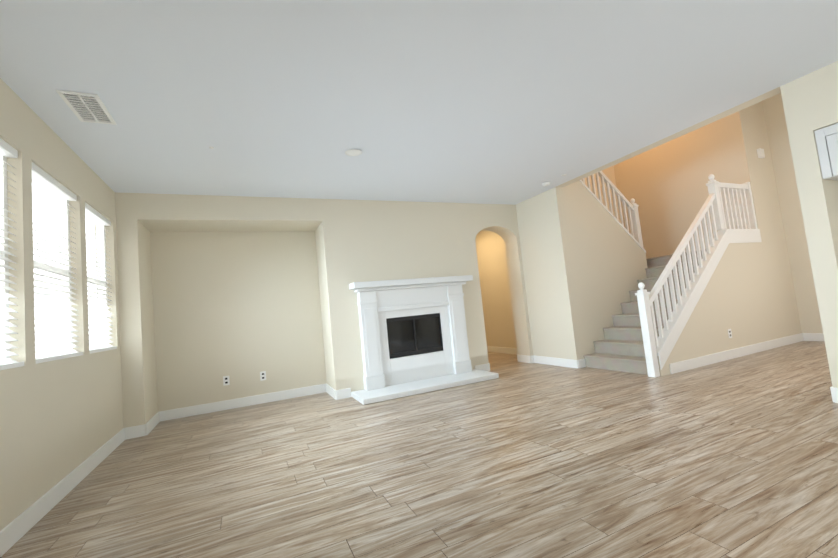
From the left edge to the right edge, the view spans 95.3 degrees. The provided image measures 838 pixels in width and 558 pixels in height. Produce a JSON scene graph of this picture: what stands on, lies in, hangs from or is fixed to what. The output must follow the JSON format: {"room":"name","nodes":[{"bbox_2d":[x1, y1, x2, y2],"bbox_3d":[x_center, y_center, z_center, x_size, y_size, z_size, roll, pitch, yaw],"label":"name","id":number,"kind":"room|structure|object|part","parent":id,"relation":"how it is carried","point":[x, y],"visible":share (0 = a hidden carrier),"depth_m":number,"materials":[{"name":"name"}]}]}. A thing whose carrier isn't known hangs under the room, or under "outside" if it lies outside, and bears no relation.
{"room":"living room","nodes":[
{"label":"living room","id":0,"kind":"room"},
{"bbox_2d":[7,151,35,365],"bbox_3d":[-2.550,-0.131,2.398,0.150,1.350,0.120,-4,-5,-25],"label":"wall pier","id":1,"kind":"object","parent":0,"point":[24,265],"visible":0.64,"depth_m":2.38,"materials":[{"name":"beige paint"}]},
{"bbox_2d":[0,78,115,222],"bbox_3d":[-1.712,-1.219,0.418,0.150,0.350,8.230,-4,-5,-25],"label":"wall","id":2,"kind":"structure","parent":0,"point":[26,129],"depth_m":2.78,"materials":[{"name":"beige paint"}]},
{"bbox_2d":[0,348,122,530],"bbox_3d":[-1.520,0.766,0.267,0.150,0.950,8.230,-4,-5,-25],"label":"wall","id":3,"kind":"structure","parent":0,"point":[60,419],"depth_m":2.58,"materials":[{"name":"beige paint"}]},
{"bbox_2d":[0,154,9,358],"bbox_3d":[-2.385,-0.179,1.971,0.060,1.348,0.798,-4,-5,-25],"label":"window","id":4,"kind":"structure","parent":3,"relation":"in","point":[5,206],"depth_m":2.32,"materials":[{"name":"white"}]},
{"bbox_2d":[0,138,23,369],"bbox_3d":[-2.337,-0.181,1.993,0.086,1.347,0.792,-4,-5,-25],"label":"window blinds","id":5,"kind":"object","parent":4,"relation":"attached to","point":[7,150],"visible":1,"depth_m":2.27,"materials":[{"name":"white plastic"}]},
{"bbox_2d":[32,176,72,350],"bbox_3d":[-2.761,-0.079,2.805,0.060,1.348,0.798,-4,-5,-25],"label":"window","id":6,"kind":"structure","parent":3,"relation":"in","point":[60,201],"depth_m":3.13,"materials":[{"name":"white"}]},
{"bbox_2d":[32,182,59,353],"bbox_3d":[-2.829,-0.075,2.774,0.010,1.450,0.900,-4,-5,-25],"label":"window","id":7,"kind":"structure","parent":6,"relation":"attached to","point":[44,214],"depth_m":3.00,"materials":[{"name":"clear glass"}]},
{"bbox_2d":[32,162,82,363],"bbox_3d":[-2.713,-0.082,2.827,0.086,1.347,0.792,-4,-5,-25],"label":"window blinds","id":8,"kind":"object","parent":6,"relation":"attached to","point":[46,179],"visible":0.73,"depth_m":2.81,"materials":[{"name":"white plastic"}]},
{"bbox_2d":[0,428,124,556],"bbox_3d":[-1.435,1.182,0.338,0.016,0.120,8.080,-4,-5,-25],"label":"baseboard","id":9,"kind":"structure","parent":3,"relation":"attached to","point":[14,531],"depth_m":2.50,"materials":[{"name":"white wood"}]},
{"bbox_2d":[85,213,108,344],"bbox_3d":[-3.132,0.020,3.630,0.060,1.348,0.778,-4,-5,-25],"label":"window","id":10,"kind":"structure","parent":3,"relation":"in","point":[98,227],"depth_m":3.95,"materials":[{"name":"white"}]},
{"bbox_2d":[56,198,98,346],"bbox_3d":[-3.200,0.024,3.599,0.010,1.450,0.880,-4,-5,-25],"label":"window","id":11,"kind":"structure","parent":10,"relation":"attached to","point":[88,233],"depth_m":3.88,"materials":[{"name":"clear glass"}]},
{"bbox_2d":[85,202,116,353],"bbox_3d":[-3.084,0.017,3.652,0.086,1.347,0.772,-4,-5,-25],"label":"window blinds","id":12,"kind":"object","parent":11,"relation":"attached to","point":[96,215],"visible":0.62,"depth_m":3.67,"materials":[{"name":"white plastic"}]},
{"bbox_2d":[57,196,89,354],"bbox_3d":[-2.926,-0.031,3.232,0.150,1.350,0.120,-4,-5,-25],"label":"wall pier","id":13,"kind":"object","parent":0,"point":[80,266],"visible":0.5,"depth_m":3.21,"materials":[{"name":"beige paint"}]},
{"bbox_2d":[95,221,119,348],"bbox_3d":[-3.289,0.066,4.039,0.150,1.350,0.100,-4,-5,-25],"label":"wall pier","id":14,"kind":"object","parent":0,"point":[111,240],"visible":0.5,"depth_m":4.02,"materials":[{"name":"beige paint"}]},
{"bbox_2d":[115,192,157,430],"bbox_3d":[-3.355,0.406,4.459,0.340,2.650,0.790,-4,-5,-25],"label":"wall","id":15,"kind":"structure","parent":0,"point":[138,355],"depth_m":4.18,"materials":[{"name":"beige paint"}]},
{"bbox_2d":[125,424,145,439],"bbox_3d":[-3.002,1.614,4.029,0.190,0.120,0.016,-4,-5,-25],"label":"baseboard","id":16,"kind":"structure","parent":15,"relation":"attached to","point":[135,431],"depth_m":4.03,"materials":[{"name":"white wood"}]},
{"bbox_2d":[145,412,159,434],"bbox_3d":[-3.042,1.644,4.370,0.016,0.120,0.640,-4,-5,-25],"label":"baseboard","id":17,"kind":"structure","parent":15,"relation":"attached to","point":[152,422],"depth_m":4.30,"materials":[{"name":"white wood"}]},
{"bbox_2d":[136,193,322,231],"bbox_3d":[-2.388,-0.827,5.042,2.040,0.300,0.790,-4,-5,-25],"label":"wall","id":18,"kind":"structure","parent":0,"point":[179,213],"depth_m":4.71,"materials":[{"name":"beige paint"}]},
{"bbox_2d":[150,231,325,411],"bbox_3d":[-2.391,0.523,5.232,2.040,2.350,0.150,-4,-5,-25],"label":"wall","id":19,"kind":"structure","parent":0,"point":[242,310],"depth_m":5.12,"materials":[{"name":"beige paint"}]},
{"bbox_2d":[223,376,229,385],"bbox_3d":[-2.518,1.328,4.992,0.075,0.120,0.006,-4,-5,-25],"label":"outlet","id":20,"kind":"object","parent":19,"relation":"attached to","point":[226,380],"visible":1,"depth_m":4.99,"materials":[{"name":"white plastic"}]},
{"bbox_2d":[159,383,326,421],"bbox_3d":[-2.250,1.621,5.073,2.040,0.120,0.016,-4,-5,-25],"label":"baseboard","id":21,"kind":"structure","parent":19,"relation":"attached to","point":[171,414],"depth_m":5.01,"materials":[{"name":"white wood"}]},
{"bbox_2d":[260,371,265,380],"bbox_3d":[-2.113,1.313,5.176,0.075,0.120,0.006,-4,-5,-25],"label":"outlet","id":22,"kind":"object","parent":19,"relation":"attached to","point":[262,375],"visible":1,"depth_m":5.17,"materials":[{"name":"white plastic"}]},
{"bbox_2d":[315,199,380,397],"bbox_3d":[-1.013,0.262,5.531,0.740,2.650,0.790,-4,-5,-25],"label":"wall","id":23,"kind":"structure","parent":0,"point":[346,243],"depth_m":5.15,"materials":[{"name":"beige paint"}]},
{"bbox_2d":[326,384,336,399],"bbox_3d":[-1.204,1.530,5.210,0.016,0.120,0.640,-4,-5,-25],"label":"baseboard","id":24,"kind":"structure","parent":23,"relation":"attached to","point":[330,391],"depth_m":5.13,"materials":[{"name":"white wood"}]},
{"bbox_2d":[336,388,350,399],"bbox_3d":[-0.977,1.489,4.956,0.190,0.120,0.016,-4,-5,-25],"label":"baseboard","id":25,"kind":"structure","parent":23,"relation":"attached to","point":[343,393],"depth_m":4.95,"materials":[{"name":"white wood"}]},
{"bbox_2d":[0,341,837,557],"bbox_3d":[3.395,1.103,4.242,12.800,0.060,11.600,-4,-5,-25],"label":"floor","id":26,"kind":"structure","parent":0,"point":[735,458],"depth_m":2.42,"materials":[{"name":"laminate"}]},
{"bbox_2d":[349,275,498,404],"bbox_3d":[-0.021,0.739,5.330,1.940,1.479,0.880,-4,-5,-25],"label":"fireplace","id":27,"kind":"object","parent":26,"relation":"on","point":[413,336],"visible":1,"depth_m":5.31,"materials":[{"name":"white"}]},
{"bbox_3d":[-0.060,0.791,5.421,0.814,0.434,0.004,-4,-5,-25],"label":"glass","id":28,"kind":"part","parent":27,"relation":"part of","materials":[{"name":"black glass"}]},
{"bbox_2d":[579,171,761,376],"bbox_3d":[3.368,-0.682,6.150,2.760,3.775,2.222,-4,-5,-25],"label":"staircase","id":29,"kind":"structure","parent":26,"relation":"on","point":[645,330],"depth_m":5.25,"materials":[{"name":"wood"}]},
{"bbox_3d":[2.867,-1.450,6.097,1.645,2.164,0.144,-4,-5,-25],"label":"railing","id":30,"kind":"part","parent":29,"relation":"part of","materials":[{"name":"white wood"}]},
{"bbox_3d":[3.855,-0.196,5.152,2.760,2.565,0.121,-4,-5,-25],"label":"railing","id":31,"kind":"part","parent":29,"relation":"part of","materials":[{"name":"white wood"}]},
{"bbox_2d":[0,0,837,204],"bbox_3d":[0.749,-1.605,1.583,5.630,0.120,8.250,-4,-5,-25],"label":"ceiling","id":32,"kind":"structure","parent":0,"point":[511,102],"depth_m":2.71,"materials":[{"name":"white paint"}]},
{"bbox_2d":[56,90,116,124],"bbox_3d":[-2.264,-1.167,2.618,0.210,0.012,0.400,-4,-5,-25],"label":"ceiling vent","id":33,"kind":"object","parent":32,"relation":"in","point":[87,107],"visible":0.98,"depth_m":2.60,"materials":[{"name":"white metal"}]},
{"bbox_2d":[345,149,361,155],"bbox_3d":[-0.641,-1.241,3.744,0.170,0.006,0.170,-4,-5,-25],"label":"recessed light","id":34,"kind":"object","parent":32,"relation":"in","point":[353,152],"depth_m":3.75,"materials":[{"name":"white plastic"}]},
{"bbox_2d":[374,200,478,369],"bbox_3d":[0.075,0.175,5.777,1.450,2.650,0.330,-4,-5,-25],"label":"wall","id":35,"kind":"structure","parent":0,"point":[404,240],"depth_m":5.69,"materials":[{"name":"beige paint"}]},
{"bbox_2d":[475,363,489,370],"bbox_3d":[0.971,1.369,5.846,0.260,0.120,0.016,-4,-5,-25],"label":"baseboard","id":36,"kind":"structure","parent":35,"relation":"attached to","point":[485,367],"depth_m":5.85,"materials":[{"name":"white wood"}]},
{"bbox_2d":[475,231,516,347],"bbox_3d":[1.595,0.195,7.959,0.120,2.650,2.390,-4,-5,-25],"label":"wall","id":37,"kind":"structure","parent":0,"point":[495,292],"depth_m":7.87,"materials":[{"name":"beige paint"}]},
{"bbox_2d":[487,346,516,354],"bbox_3d":[1.655,1.454,7.835,0.016,0.120,2.390,-4,-5,-25],"label":"baseboard","id":38,"kind":"structure","parent":37,"relation":"attached to","point":[502,350],"depth_m":7.74,"materials":[{"name":"white wood"}]},
{"bbox_2d":[462,203,532,364],"bbox_3d":[1.215,0.105,6.298,1.060,2.650,0.330,-4,-5,-25],"label":"arch","id":39,"kind":"object","parent":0,"point":[500,220],"visible":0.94,"depth_m":6.30,"materials":[{"name":"beige paint"}]},
{"bbox_2d":[584,165,619,221],"bbox_3d":[2.930,-1.367,7.346,2.790,5.400,0.150,-4,-5,-25],"label":"wall","id":40,"kind":"structure","parent":0,"point":[609,172],"depth_m":7.73,"materials":[{"name":"beige paint"}]},
{"bbox_2d":[563,181,647,354],"bbox_3d":[2.974,-0.307,6.009,1.640,3.086,0.120,-4,-5,-25],"label":"wall","id":41,"kind":"structure","parent":0,"point":[609,260],"depth_m":5.83,"materials":[{"name":"beige paint"}]},
{"bbox_2d":[577,359,585,367],"bbox_3d":[2.325,1.208,5.460,0.137,0.120,0.016,-4,-5,-25],"label":"baseboard","id":42,"kind":"structure","parent":41,"relation":"attached to","point":[581,363],"depth_m":5.45,"materials":[{"name":"white wood"}]},
{"bbox_2d":[516,87,780,362],"bbox_3d":[2.385,-1.494,4.981,0.150,5.400,4.020,-4,-5,-25],"label":"wall","id":43,"kind":"structure","parent":0,"point":[552,303],"depth_m":5.77,"materials":[{"name":"beige paint"}]},
{"bbox_2d":[517,354,530,362],"bbox_3d":[1.756,1.334,6.394,0.016,0.120,0.330,-4,-5,-25],"label":"baseboard","id":44,"kind":"structure","parent":43,"relation":"attached to","point":[524,358],"depth_m":6.37,"materials":[{"name":"white wood"}]},
{"bbox_2d":[533,355,577,368],"bbox_3d":[2.065,1.263,5.853,0.016,0.120,0.920,-4,-5,-25],"label":"baseboard","id":45,"kind":"structure","parent":43,"relation":"attached to","point":[570,363],"depth_m":5.79,"materials":[{"name":"white wood"}]},
{"bbox_2d":[614,116,741,258],"bbox_3d":[4.579,-1.561,6.892,0.150,5.400,2.060,-4,-5,-25],"label":"wall","id":46,"kind":"structure","parent":0,"point":[664,186],"depth_m":6.79,"materials":[{"name":"beige paint"}]},
{"bbox_2d":[657,101,801,375],"bbox_3d":[4.168,-1.627,5.496,3.550,5.400,0.150,-4,-5,-25],"label":"wall","id":47,"kind":"structure","parent":0,"point":[735,297],"depth_m":5.60,"materials":[{"name":"beige paint"}]},
{"bbox_2d":[728,329,731,337],"bbox_3d":[4.177,0.732,5.131,0.075,0.120,0.006,-4,-5,-25],"label":"outlet","id":48,"kind":"object","parent":47,"relation":"attached to","point":[729,333],"visible":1,"depth_m":5.13,"materials":[{"name":"white plastic"}]},
{"bbox_2d":[669,333,803,373],"bbox_3d":[4.464,0.984,5.225,3.230,0.120,0.016,-4,-5,-25],"label":"baseboard","id":49,"kind":"structure","parent":47,"relation":"attached to","point":[688,364],"depth_m":5.08,"materials":[{"name":"white wood"}]},
{"bbox_2d":[757,148,764,157],"bbox_3d":[5.323,-1.956,5.947,0.120,0.140,0.044,-4,-5,-25],"label":"door chime","id":50,"kind":"object","parent":47,"relation":"attached to","point":[760,153],"visible":1,"depth_m":5.92,"materials":[{"name":"white plastic"}]},
{"bbox_2d":[762,93,822,332],"bbox_3d":[6.119,-1.093,5.395,0.150,3.950,1.510,-4,-5,-25],"label":"wall","id":51,"kind":"structure","parent":0,"point":[799,260],"depth_m":5.93,"materials":[{"name":"beige paint"}]},
{"bbox_2d":[803,333,823,340],"bbox_3d":[5.971,0.880,5.787,0.016,0.120,0.250,-4,-5,-25],"label":"baseboard","id":52,"kind":"structure","parent":51,"relation":"attached to","point":[813,336],"depth_m":5.78,"materials":[{"name":"white wood"}]},
{"bbox_2d":[780,77,837,387],"bbox_3d":[3.578,-0.356,3.248,0.750,2.650,0.150,-4,-5,-25],"label":"wall pillar","id":53,"kind":"structure","parent":0,"point":[818,194],"depth_m":3.10,"materials":[{"name":"beige paint"}]},
{"bbox_2d":[832,387,837,402],"bbox_3d":[3.352,0.921,2.993,0.016,0.120,0.150,-4,-5,-25],"label":"baseboard","id":54,"kind":"structure","parent":53,"relation":"attached to","point":[835,392],"depth_m":3.04,"materials":[{"name":"white wood"}]},
{"bbox_2d":[803,61,837,130],"bbox_3d":[3.893,-1.568,2.216,0.600,0.460,2.240,-4,-5,-25],"label":"wall","id":55,"kind":"structure","parent":0,"point":[821,86],"depth_m":3.02,"materials":[{"name":"beige paint"}]},
{"bbox_2d":[814,123,837,180],"bbox_3d":[3.596,-1.047,2.939,0.589,0.402,0.568,-4,-5,-25],"label":"upper cabinet","id":56,"kind":"object","parent":55,"relation":"attached to","point":[827,141],"visible":1,"depth_m":3.02,"materials":[{"name":"white wood"}]},
{"bbox_3d":[3.341,-0.994,2.822,0.021,0.322,0.439,-4,-5,-25],"label":"door","id":57,"kind":"part","parent":56,"relation":"part of","materials":[{"name":"white wood"}]}
]}

